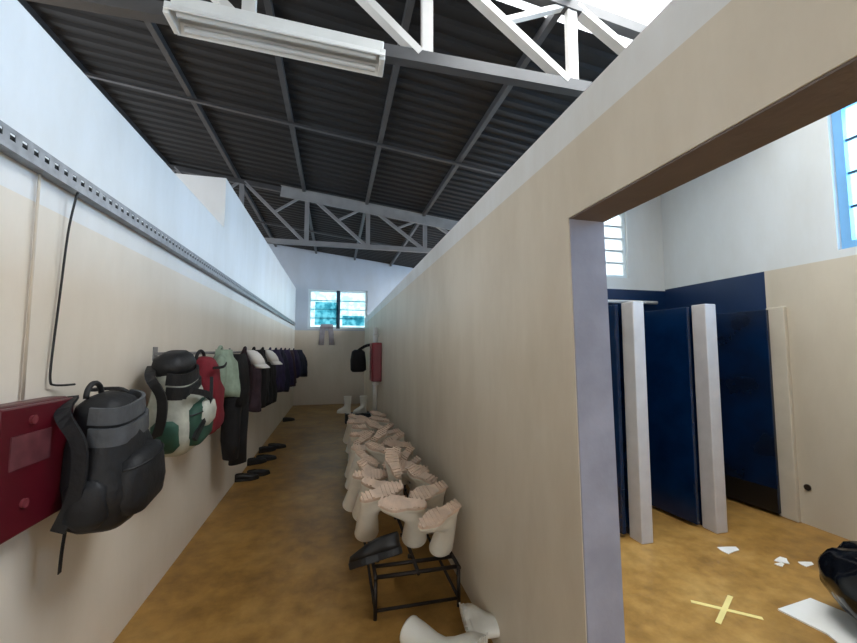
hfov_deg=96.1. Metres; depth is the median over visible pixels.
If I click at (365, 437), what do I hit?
rubber boot
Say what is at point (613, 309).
door
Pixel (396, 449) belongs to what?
rubber boot
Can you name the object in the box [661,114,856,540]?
wall
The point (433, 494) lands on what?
rubber boot
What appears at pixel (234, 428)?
trousers
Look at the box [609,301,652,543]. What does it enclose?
divider
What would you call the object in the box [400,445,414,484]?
rubber boot
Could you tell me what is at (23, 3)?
rafter
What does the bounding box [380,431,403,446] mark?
rubber boot
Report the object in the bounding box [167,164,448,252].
roof truss
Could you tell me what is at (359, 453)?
rubber boot
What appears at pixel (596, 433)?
trim
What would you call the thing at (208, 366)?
bag
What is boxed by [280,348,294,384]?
jacket
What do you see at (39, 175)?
conduit
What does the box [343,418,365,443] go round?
rubber boot
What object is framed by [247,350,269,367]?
cap
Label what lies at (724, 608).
cross
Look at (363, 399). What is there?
rubber boot
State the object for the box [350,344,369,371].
bag
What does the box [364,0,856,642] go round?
wall
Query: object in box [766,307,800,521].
pier
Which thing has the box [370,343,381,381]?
upper cabinet
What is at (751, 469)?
door
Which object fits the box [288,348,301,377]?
jacket
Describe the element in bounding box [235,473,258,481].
shoe
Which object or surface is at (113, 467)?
backpack
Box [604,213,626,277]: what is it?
window
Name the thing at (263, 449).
shoe
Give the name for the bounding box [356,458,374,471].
rubber boot
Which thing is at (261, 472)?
shoe
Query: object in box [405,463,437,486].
rubber boot
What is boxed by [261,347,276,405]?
jacket
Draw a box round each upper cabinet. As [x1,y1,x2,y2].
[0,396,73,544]
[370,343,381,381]
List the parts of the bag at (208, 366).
handle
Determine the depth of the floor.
2.76 m
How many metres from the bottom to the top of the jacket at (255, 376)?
0.730 m
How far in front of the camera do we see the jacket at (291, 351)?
7.64 m
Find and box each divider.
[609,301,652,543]
[645,304,727,533]
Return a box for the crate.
[345,411,370,423]
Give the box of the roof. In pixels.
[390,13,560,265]
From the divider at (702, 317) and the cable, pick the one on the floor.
the divider at (702, 317)
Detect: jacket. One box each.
[213,345,240,396]
[240,346,261,411]
[252,347,281,407]
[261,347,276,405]
[269,347,285,392]
[275,348,290,391]
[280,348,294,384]
[284,348,296,386]
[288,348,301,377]
[293,348,307,376]
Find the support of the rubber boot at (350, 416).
on the rack
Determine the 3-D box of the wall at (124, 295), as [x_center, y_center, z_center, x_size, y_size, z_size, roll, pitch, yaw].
[-4.282,0.152,3.540,4.345,3.420,14.900,1,-4,-14]
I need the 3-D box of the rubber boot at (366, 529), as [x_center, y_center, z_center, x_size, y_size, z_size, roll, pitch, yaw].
[-0.356,1.334,2.717,0.322,0.415,0.291,2,-5,-25]
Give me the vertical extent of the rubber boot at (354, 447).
0.378 m
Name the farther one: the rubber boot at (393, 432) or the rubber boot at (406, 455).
the rubber boot at (393, 432)
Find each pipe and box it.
[372,328,378,410]
[608,299,657,304]
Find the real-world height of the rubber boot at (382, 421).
0.397 m
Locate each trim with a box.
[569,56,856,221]
[569,218,624,642]
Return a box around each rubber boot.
[337,396,351,413]
[342,468,387,511]
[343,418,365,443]
[344,444,369,477]
[345,448,379,489]
[346,424,368,452]
[348,413,368,419]
[348,430,374,459]
[352,475,400,520]
[353,395,366,413]
[353,430,372,444]
[354,480,403,541]
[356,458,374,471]
[364,441,387,469]
[365,418,382,434]
[369,416,389,425]
[370,410,386,418]
[370,425,388,444]
[378,495,426,547]
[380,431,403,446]
[382,445,401,481]
[384,440,411,451]
[385,428,399,438]
[385,448,402,495]
[386,422,393,429]
[399,460,428,497]
[399,615,487,642]
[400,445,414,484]
[402,456,420,487]
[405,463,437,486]
[409,480,447,533]
[418,499,461,556]
[459,602,499,638]
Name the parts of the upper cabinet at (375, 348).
door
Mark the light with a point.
(196, 19)
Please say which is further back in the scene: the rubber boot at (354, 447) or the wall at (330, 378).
the wall at (330, 378)
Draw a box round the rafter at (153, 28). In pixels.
[144,21,276,246]
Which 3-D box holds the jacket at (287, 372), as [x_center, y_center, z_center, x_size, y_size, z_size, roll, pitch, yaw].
[-2.555,0.825,6.561,0.385,0.764,0.399,-2,-5,21]
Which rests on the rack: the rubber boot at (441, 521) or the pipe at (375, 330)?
the rubber boot at (441, 521)
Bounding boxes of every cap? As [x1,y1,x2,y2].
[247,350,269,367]
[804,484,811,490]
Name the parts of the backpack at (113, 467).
handle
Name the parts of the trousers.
trouser leg, trouser leg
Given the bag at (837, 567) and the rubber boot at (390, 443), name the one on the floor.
the bag at (837, 567)
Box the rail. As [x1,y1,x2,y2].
[152,347,277,360]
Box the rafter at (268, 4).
[263,0,316,253]
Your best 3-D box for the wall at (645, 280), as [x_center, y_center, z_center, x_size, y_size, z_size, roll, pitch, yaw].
[1.558,-0.033,4.776,3.230,3.970,0.140,1,-4,-14]
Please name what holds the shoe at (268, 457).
on the floor
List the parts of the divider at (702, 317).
panel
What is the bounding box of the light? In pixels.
[163,0,385,76]
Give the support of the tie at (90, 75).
attached to the rafter at (409, 5)
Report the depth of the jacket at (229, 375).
3.38 m
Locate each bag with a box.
[195,349,226,434]
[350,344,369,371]
[818,541,856,619]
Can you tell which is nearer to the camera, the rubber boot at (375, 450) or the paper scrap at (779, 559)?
the paper scrap at (779, 559)
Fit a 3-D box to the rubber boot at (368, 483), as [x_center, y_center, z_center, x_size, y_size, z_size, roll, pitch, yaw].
[-0.414,1.336,2.877,0.427,0.380,0.219,-3,-5,36]
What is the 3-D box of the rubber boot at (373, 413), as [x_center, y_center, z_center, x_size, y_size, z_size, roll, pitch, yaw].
[-0.735,1.559,5.873,0.297,0.407,0.232,-2,-5,24]
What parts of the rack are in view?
leg, leg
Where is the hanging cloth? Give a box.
[319,324,333,344]
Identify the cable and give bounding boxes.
[49,192,78,385]
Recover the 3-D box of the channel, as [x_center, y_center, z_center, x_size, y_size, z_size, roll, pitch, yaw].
[-1.036,-2.129,7.320,3.374,0.602,0.040,1,-4,-14]
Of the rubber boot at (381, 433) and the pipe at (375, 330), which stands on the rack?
the rubber boot at (381, 433)
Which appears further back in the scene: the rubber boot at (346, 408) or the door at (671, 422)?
the rubber boot at (346, 408)
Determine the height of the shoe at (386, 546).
0.238 m
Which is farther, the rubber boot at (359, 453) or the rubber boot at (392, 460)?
the rubber boot at (359, 453)
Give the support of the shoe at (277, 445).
on the floor
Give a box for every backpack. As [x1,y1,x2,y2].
[50,381,165,574]
[144,350,216,456]
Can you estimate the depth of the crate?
8.47 m
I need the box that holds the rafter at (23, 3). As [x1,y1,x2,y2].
[18,0,175,172]
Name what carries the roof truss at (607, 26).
attached to the ceiling
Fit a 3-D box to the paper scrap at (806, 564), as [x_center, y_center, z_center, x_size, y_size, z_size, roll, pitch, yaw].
[2.839,1.816,2.889,0.115,0.004,0.066,1,-4,-14]
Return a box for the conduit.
[21,174,40,399]
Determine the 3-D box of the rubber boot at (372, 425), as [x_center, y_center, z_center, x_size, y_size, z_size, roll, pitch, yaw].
[-0.632,1.425,4.795,0.290,0.438,0.250,-1,-4,14]
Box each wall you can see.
[0,0,295,642]
[268,244,412,404]
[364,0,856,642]
[607,195,665,311]
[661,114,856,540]
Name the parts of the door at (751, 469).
kick plate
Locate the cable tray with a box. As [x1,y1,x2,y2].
[0,120,294,325]
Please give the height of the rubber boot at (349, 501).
0.373 m
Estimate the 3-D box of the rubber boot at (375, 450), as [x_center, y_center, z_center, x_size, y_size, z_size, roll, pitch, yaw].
[-0.478,1.402,3.803,0.288,0.435,0.206,-1,-4,13]
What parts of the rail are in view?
rail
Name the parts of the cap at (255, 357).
crown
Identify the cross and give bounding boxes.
[691,595,762,623]
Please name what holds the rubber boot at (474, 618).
on the floor
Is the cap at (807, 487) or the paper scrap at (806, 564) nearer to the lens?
the paper scrap at (806, 564)
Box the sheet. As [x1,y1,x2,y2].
[778,598,856,642]
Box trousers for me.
[220,353,249,465]
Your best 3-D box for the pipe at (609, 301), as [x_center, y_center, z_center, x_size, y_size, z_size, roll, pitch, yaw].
[1.506,-0.268,4.647,3.000,0.043,0.043,1,-4,-14]
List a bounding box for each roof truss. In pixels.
[26,0,646,96]
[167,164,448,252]
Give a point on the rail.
(156, 353)
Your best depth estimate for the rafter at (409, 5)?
4.43 m
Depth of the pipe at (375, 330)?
7.75 m
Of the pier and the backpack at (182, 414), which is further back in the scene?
the pier
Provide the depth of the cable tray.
1.83 m
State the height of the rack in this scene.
0.255 m
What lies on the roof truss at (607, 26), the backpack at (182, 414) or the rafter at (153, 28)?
the rafter at (153, 28)
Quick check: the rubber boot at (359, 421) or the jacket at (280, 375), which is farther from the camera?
the jacket at (280, 375)
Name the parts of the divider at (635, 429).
panel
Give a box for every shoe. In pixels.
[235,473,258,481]
[247,457,266,465]
[247,469,269,476]
[256,454,276,460]
[259,446,275,453]
[268,443,285,448]
[283,417,294,421]
[348,531,402,569]
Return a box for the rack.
[363,482,460,620]
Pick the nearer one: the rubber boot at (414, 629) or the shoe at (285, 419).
the rubber boot at (414, 629)
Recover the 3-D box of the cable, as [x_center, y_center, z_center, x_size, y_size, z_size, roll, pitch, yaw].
[-1.555,-0.147,1.665,0.023,0.848,0.107,-1,-4,13]
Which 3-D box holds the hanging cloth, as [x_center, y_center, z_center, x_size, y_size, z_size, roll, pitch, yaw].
[-3.035,0.388,11.471,0.450,0.620,0.060,1,-4,-14]
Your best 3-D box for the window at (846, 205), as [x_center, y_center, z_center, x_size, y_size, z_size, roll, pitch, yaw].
[4.000,-1.392,1.988,0.060,1.330,2.970,1,-4,-14]
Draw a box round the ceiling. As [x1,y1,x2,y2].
[26,0,617,267]
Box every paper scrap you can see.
[717,547,738,553]
[774,557,789,563]
[798,562,813,566]
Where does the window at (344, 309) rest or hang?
in the wall at (330, 378)
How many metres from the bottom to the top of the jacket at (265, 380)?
0.771 m
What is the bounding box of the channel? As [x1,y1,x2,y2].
[280,185,457,229]
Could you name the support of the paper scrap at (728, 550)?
on the floor
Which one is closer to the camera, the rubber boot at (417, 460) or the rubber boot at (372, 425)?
the rubber boot at (417, 460)
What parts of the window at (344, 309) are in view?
louvre pane, louvre pane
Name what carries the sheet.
on the floor
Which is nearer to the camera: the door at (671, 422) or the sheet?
the sheet
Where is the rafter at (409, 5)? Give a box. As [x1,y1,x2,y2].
[354,0,414,259]
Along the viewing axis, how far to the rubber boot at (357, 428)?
4.85 m
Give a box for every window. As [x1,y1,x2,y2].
[308,289,367,329]
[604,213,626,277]
[831,102,856,248]
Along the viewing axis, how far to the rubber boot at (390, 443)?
4.00 m
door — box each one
[608,305,625,534]
[644,307,699,524]
[716,310,780,513]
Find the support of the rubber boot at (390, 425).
on the rack
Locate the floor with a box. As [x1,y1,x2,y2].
[113,403,850,642]
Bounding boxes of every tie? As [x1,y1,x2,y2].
[82,71,504,175]
[253,220,427,253]
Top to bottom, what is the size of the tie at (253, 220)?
1.182 m
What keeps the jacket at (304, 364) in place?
hanging from the rail
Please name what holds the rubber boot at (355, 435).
on the rack
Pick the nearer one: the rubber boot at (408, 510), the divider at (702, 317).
the rubber boot at (408, 510)
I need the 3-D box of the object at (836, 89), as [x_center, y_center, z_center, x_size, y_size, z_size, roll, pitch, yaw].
[0.853,-0.468,0.546,0.150,0.006,1.990,1,-4,-14]
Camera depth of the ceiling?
4.66 m
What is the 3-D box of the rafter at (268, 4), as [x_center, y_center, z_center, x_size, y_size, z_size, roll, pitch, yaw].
[-1.640,-2.607,4.427,0.055,0.080,14.780,1,-4,-14]
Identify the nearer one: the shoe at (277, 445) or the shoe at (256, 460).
the shoe at (256, 460)
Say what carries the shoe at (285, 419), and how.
on the floor

